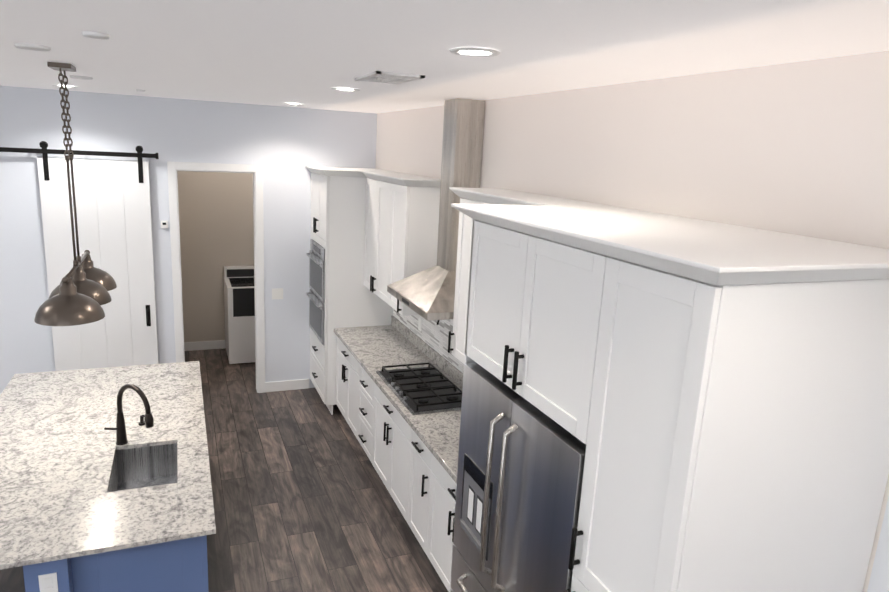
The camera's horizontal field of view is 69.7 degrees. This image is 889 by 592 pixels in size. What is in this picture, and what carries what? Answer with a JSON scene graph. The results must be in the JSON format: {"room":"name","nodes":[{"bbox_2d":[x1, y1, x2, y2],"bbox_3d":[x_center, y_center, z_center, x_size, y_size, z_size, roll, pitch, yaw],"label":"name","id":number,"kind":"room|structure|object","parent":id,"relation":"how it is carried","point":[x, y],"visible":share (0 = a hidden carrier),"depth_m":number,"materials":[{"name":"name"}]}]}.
{"room":"kitchen","nodes":[
{"label":"kitchen","id":0,"kind":"room"},
{"bbox_2d":[0,348,447,591],"bbox_3d":[-3.425,1.836,3.474,8.090,0.050,11.920,-2,14,-22],"label":"floor","id":1,"kind":"structure","parent":0,"point":[303,500],"depth_m":4.93,"materials":[{"name":"brown wood"}]},
{"bbox_2d":[0,441,208,591],"bbox_3d":[-2.193,1.295,4.086,1.189,0.860,2.518,-2,14,-22],"label":"kitchen island","id":2,"kind":"object","parent":1,"relation":"on","point":[177,566],"depth_m":3.15,"materials":[{"name":"blue wood"}]},
{"bbox_2d":[0,366,131,568],"bbox_3d":[-2.424,0.877,3.873,0.806,0.024,2.570,-2,14,-22],"label":"island countertop","id":3,"kind":"structure","parent":2,"relation":"on","point":[57,454],"depth_m":3.62,"materials":[{"name":"white stone"}]},
{"bbox_2d":[104,384,153,444],"bbox_3d":[-1.855,0.712,3.754,0.274,0.406,0.267,-2,14,-22],"label":"faucet","id":4,"kind":"object","parent":3,"relation":"on","point":[121,434],"visible":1,"depth_m":3.78,"materials":[{"name":"black metal"}]},
{"bbox_2d":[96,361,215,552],"bbox_3d":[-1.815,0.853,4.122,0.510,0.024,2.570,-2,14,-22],"label":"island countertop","id":5,"kind":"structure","parent":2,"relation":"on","point":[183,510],"depth_m":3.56,"materials":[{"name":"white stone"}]},
{"bbox_2d":[138,415,144,425],"bbox_3d":[-1.937,0.799,4.112,0.067,0.071,0.076,-2,14,-22],"label":"soap dispenser","id":6,"kind":"object","parent":5,"relation":"on","point":[141,422],"visible":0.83,"depth_m":4.11,"materials":[{"name":"black metal"}]},
{"bbox_2d":[224,265,254,364],"bbox_3d":[-2.438,0.223,8.191,0.685,1.120,0.704,-2,14,-22],"label":"washer","id":7,"kind":"object","parent":1,"relation":"on","point":[239,302],"visible":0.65,"depth_m":7.85,"materials":[{"name":"white metal"}]},
{"bbox_2d":[336,336,357,439],"bbox_3d":[-0.661,0.882,6.207,0.591,0.890,0.897,-2,14,-22],"label":"base cabinet","id":8,"kind":"object","parent":1,"relation":"on","point":[346,366],"depth_m":6.05,"materials":[{"name":"white wood"}]},
{"bbox_2d":[305,166,399,414],"bbox_3d":[-1.011,-0.076,6.743,0.761,2.486,0.861,-2,14,-22],"label":"tall cabinet","id":9,"kind":"object","parent":1,"relation":"on","point":[338,201],"visible":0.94,"depth_m":6.33,"materials":[{"name":"white wood"}]},
{"bbox_2d":[306,239,324,344],"bbox_3d":[-1.344,-0.057,6.639,0.083,0.980,0.720,-2,14,-22],"label":"wall oven","id":10,"kind":"object","parent":9,"relation":"in","point":[316,292],"visible":0.98,"depth_m":6.56,"materials":[{"name":"silver metal"}]},
{"bbox_2d":[358,364,373,466],"bbox_3d":[-0.405,1.033,5.596,0.591,0.890,0.582,-2,14,-22],"label":"base cabinet","id":11,"kind":"object","parent":1,"relation":"on","point":[365,385],"depth_m":5.46,"materials":[{"name":"white wood"}]},
{"bbox_2d":[374,384,413,526],"bbox_3d":[-0.134,1.193,4.949,0.591,0.890,0.981,-2,14,-22],"label":"base cabinet","id":12,"kind":"object","parent":1,"relation":"on","point":[413,459],"depth_m":4.78,"materials":[{"name":"white wood"}]},
{"bbox_2d":[334,324,462,483],"bbox_3d":[-0.154,0.723,4.911,0.621,0.040,3.539,-2,14,-22],"label":"countertop","id":13,"kind":"structure","parent":12,"relation":"on","point":[374,347],"depth_m":5.27,"materials":[{"name":"white stone"}]},
{"bbox_2d":[376,362,461,414],"bbox_3d":[-0.158,0.681,4.869,0.495,0.058,0.900,-2,14,-22],"label":"cooktop","id":14,"kind":"object","parent":13,"relation":"in","point":[430,388],"visible":0.98,"depth_m":4.79,"materials":[{"name":"black metal"}]},
{"bbox_2d":[410,436,433,559],"bbox_3d":[0.099,1.331,4.392,0.591,0.890,0.502,-2,14,-22],"label":"base cabinet","id":15,"kind":"object","parent":1,"relation":"on","point":[422,466],"depth_m":4.23,"materials":[{"name":"white wood"}]},
{"bbox_2d":[430,460,456,591],"bbox_3d":[0.326,1.465,3.852,0.591,0.890,0.943,-2,14,-22],"label":"base cabinet","id":16,"kind":"object","parent":1,"relation":"on","point":[443,498],"depth_m":3.90,"materials":[{"name":"white wood"}]},
{"bbox_2d":[450,362,585,591],"bbox_3d":[0.545,1.259,2.818,0.839,1.768,0.933,-2,14,-22],"label":"refrigerator","id":17,"kind":"object","parent":1,"relation":"on","point":[521,461],"visible":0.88,"depth_m":2.51,"materials":[{"name":"silver metal"}]},
{"bbox_2d":[566,236,888,591],"bbox_3d":[0.886,1.069,2.144,0.817,2.470,0.440,-2,14,-22],"label":"tall cabinet","id":18,"kind":"object","parent":1,"relation":"on","point":[713,396],"depth_m":1.77,"materials":[{"name":"white wood"}]},
{"bbox_2d":[0,50,888,591],"bbox_3d":[-3.233,0.383,2.861,8.090,3.070,11.320,-2,14,-22],"label":"wall","id":19,"kind":"structure","parent":0,"point":[798,148],"depth_m":5.31,"materials":[{"name":"white paint"}]},
{"bbox_2d":[0,141,158,370],"bbox_3d":[-3.710,-0.119,6.014,1.964,2.614,0.122,-2,14,-22],"label":"barn door","id":20,"kind":"structure","parent":19,"relation":"in","point":[113,209],"depth_m":6.12,"materials":[{"name":"white wood"}]},
{"bbox_2d":[161,221,167,227],"bbox_3d":[-2.772,-0.706,6.318,0.064,0.076,0.024,-2,14,-22],"label":"thermostat","id":21,"kind":"object","parent":19,"relation":"attached to","point":[164,224],"visible":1,"depth_m":6.31,"materials":[{"name":"white plastic"}]},
{"bbox_2d":[167,161,264,392],"bbox_3d":[-2.367,-0.134,6.707,0.900,2.475,0.146,-2,14,-22],"label":"door frame","id":22,"kind":"structure","parent":19,"relation":"attached to","point":[173,168],"depth_m":6.57,"materials":[{"name":"white wood"}]},
{"bbox_2d":[184,340,308,391],"bbox_3d":[-3.189,1.893,2.903,7.850,0.115,10.450,-2,14,-22],"label":"baseboard","id":23,"kind":"structure","parent":19,"relation":"attached to","point":[269,386],"depth_m":7.24,"materials":[{"name":"white wood"}]},
{"bbox_2d":[272,288,282,299],"bbox_3d":[-1.804,-0.022,6.902,0.120,0.120,0.008,-2,14,-22],"label":"switch plate","id":24,"kind":"object","parent":19,"relation":"attached to","point":[277,293],"visible":1,"depth_m":6.90,"materials":[{"name":"white plastic"}]},
{"bbox_2d":[364,172,429,304],"bbox_3d":[-0.468,-0.557,5.942,0.327,1.110,0.880,-2,14,-22],"label":"upper cabinet","id":25,"kind":"object","parent":19,"relation":"attached to","point":[379,185],"depth_m":5.86,"materials":[{"name":"white wood"}]},
{"bbox_2d":[390,175,440,315],"bbox_3d":[-0.258,-0.433,5.442,0.327,1.110,0.471,-2,14,-22],"label":"upper cabinet","id":26,"kind":"object","parent":19,"relation":"attached to","point":[401,223],"depth_m":5.21,"materials":[{"name":"white wood"}]},
{"bbox_2d":[391,316,462,387],"bbox_3d":[0.126,0.644,5.008,0.024,0.100,3.539,-2,14,-22],"label":"backsplash","id":27,"kind":"structure","parent":19,"relation":"attached to","point":[455,374],"depth_m":5.57,"materials":[{"name":"white tile"}]},
{"bbox_2d":[393,309,463,372],"bbox_3d":[0.150,0.318,4.938,0.008,0.567,3.537,-2,14,-22],"label":"tile backsplash","id":28,"kind":"structure","parent":19,"relation":"attached to","point":[433,335],"depth_m":5.49,"materials":[{"name":"tile"}]},
{"bbox_2d":[418,318,421,331],"bbox_3d":[-0.225,0.262,5.827,0.007,0.116,0.070,-2,14,-22],"label":"electrical outlet","id":29,"kind":"object","parent":28,"relation":"attached to","point":[419,324],"visible":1,"depth_m":5.82,"materials":[{"name":"white plastic"}]},
{"bbox_2d":[387,98,484,320],"bbox_3d":[-0.018,-0.656,4.596,0.502,1.468,0.900,-2,14,-22],"label":"range hood","id":30,"kind":"object","parent":19,"relation":"attached to","point":[428,294],"visible":0.83,"depth_m":4.53,"materials":[{"name":"silver metal"}]},
{"bbox_2d":[448,187,535,363],"bbox_3d":[0.305,-0.101,4.097,0.327,1.110,0.427,-2,14,-22],"label":"upper cabinet","id":31,"kind":"object","parent":19,"relation":"attached to","point":[486,196],"depth_m":4.13,"materials":[{"name":"white wood"}]},
{"bbox_2d":[488,191,611,206],"bbox_3d":[0.521,0.027,3.583,0.327,1.110,0.954,-2,14,-22],"label":"upper cabinet","id":32,"kind":"object","parent":19,"relation":"attached to","point":[494,197],"depth_m":3.39,"materials":[{"name":"white wood"}]},
{"bbox_2d":[464,204,798,441],"bbox_3d":[0.668,0.036,2.576,0.817,0.670,0.960,-2,14,-22],"label":"upper cabinet","id":33,"kind":"object","parent":19,"relation":"attached to","point":[536,275],"depth_m":2.33,"materials":[{"name":"white wood"}]},
{"bbox_2d":[0,0,888,112],"bbox_3d":[-3.267,-1.195,2.790,8.090,0.067,11.920,-2,14,-22],"label":"ceiling","id":34,"kind":"structure","parent":0,"point":[309,53],"depth_m":2.25,"materials":[{"name":"white paint"}]},
{"bbox_2d":[52,85,77,87],"bbox_3d":[-3.088,-1.705,5.197,0.190,0.008,0.190,-2,14,-22],"label":"recessed light","id":35,"kind":"object","parent":34,"relation":"in","point":[64,86],"visible":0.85,"depth_m":5.18,"materials":[{"name":"white"}]},
{"bbox_2d":[34,62,116,325],"bbox_3d":[-2.164,-0.627,3.704,0.336,1.357,1.116,-2,14,-22],"label":"pendant light","id":36,"kind":"object","parent":34,"relation":"hanging from","point":[79,294],"visible":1,"depth_m":3.56,"materials":[{"name":"brown metal"}]},
{"bbox_2d":[284,103,304,104],"bbox_3d":[-1.395,-1.785,5.941,0.190,0.008,0.190,-2,14,-22],"label":"recessed light","id":37,"kind":"object","parent":34,"relation":"in","point":[293,104],"visible":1,"depth_m":5.90,"materials":[{"name":"white"}]},
{"bbox_2d":[331,88,359,91],"bbox_3d":[-0.642,-1.340,4.143,0.190,0.008,0.190,-2,14,-22],"label":"recessed light","id":38,"kind":"object","parent":34,"relation":"in","point":[347,89],"visible":1,"depth_m":4.14,"materials":[{"name":"white plastic"}]},
{"bbox_2d":[355,71,424,83],"bbox_3d":[-0.294,-1.139,3.338,0.250,0.012,0.430,-2,14,-22],"label":"ceiling vent","id":39,"kind":"object","parent":34,"relation":"in","point":[387,77],"visible":1,"depth_m":3.28,"materials":[{"name":"white metal"}]},
{"bbox_2d":[449,47,500,56],"bbox_3d":[0.112,-0.895,2.345,0.190,0.008,0.190,-2,14,-22],"label":"recessed light","id":40,"kind":"object","parent":34,"relation":"in","point":[473,52],"visible":0.96,"depth_m":2.34,"materials":[{"name":"white plastic"}]}
]}

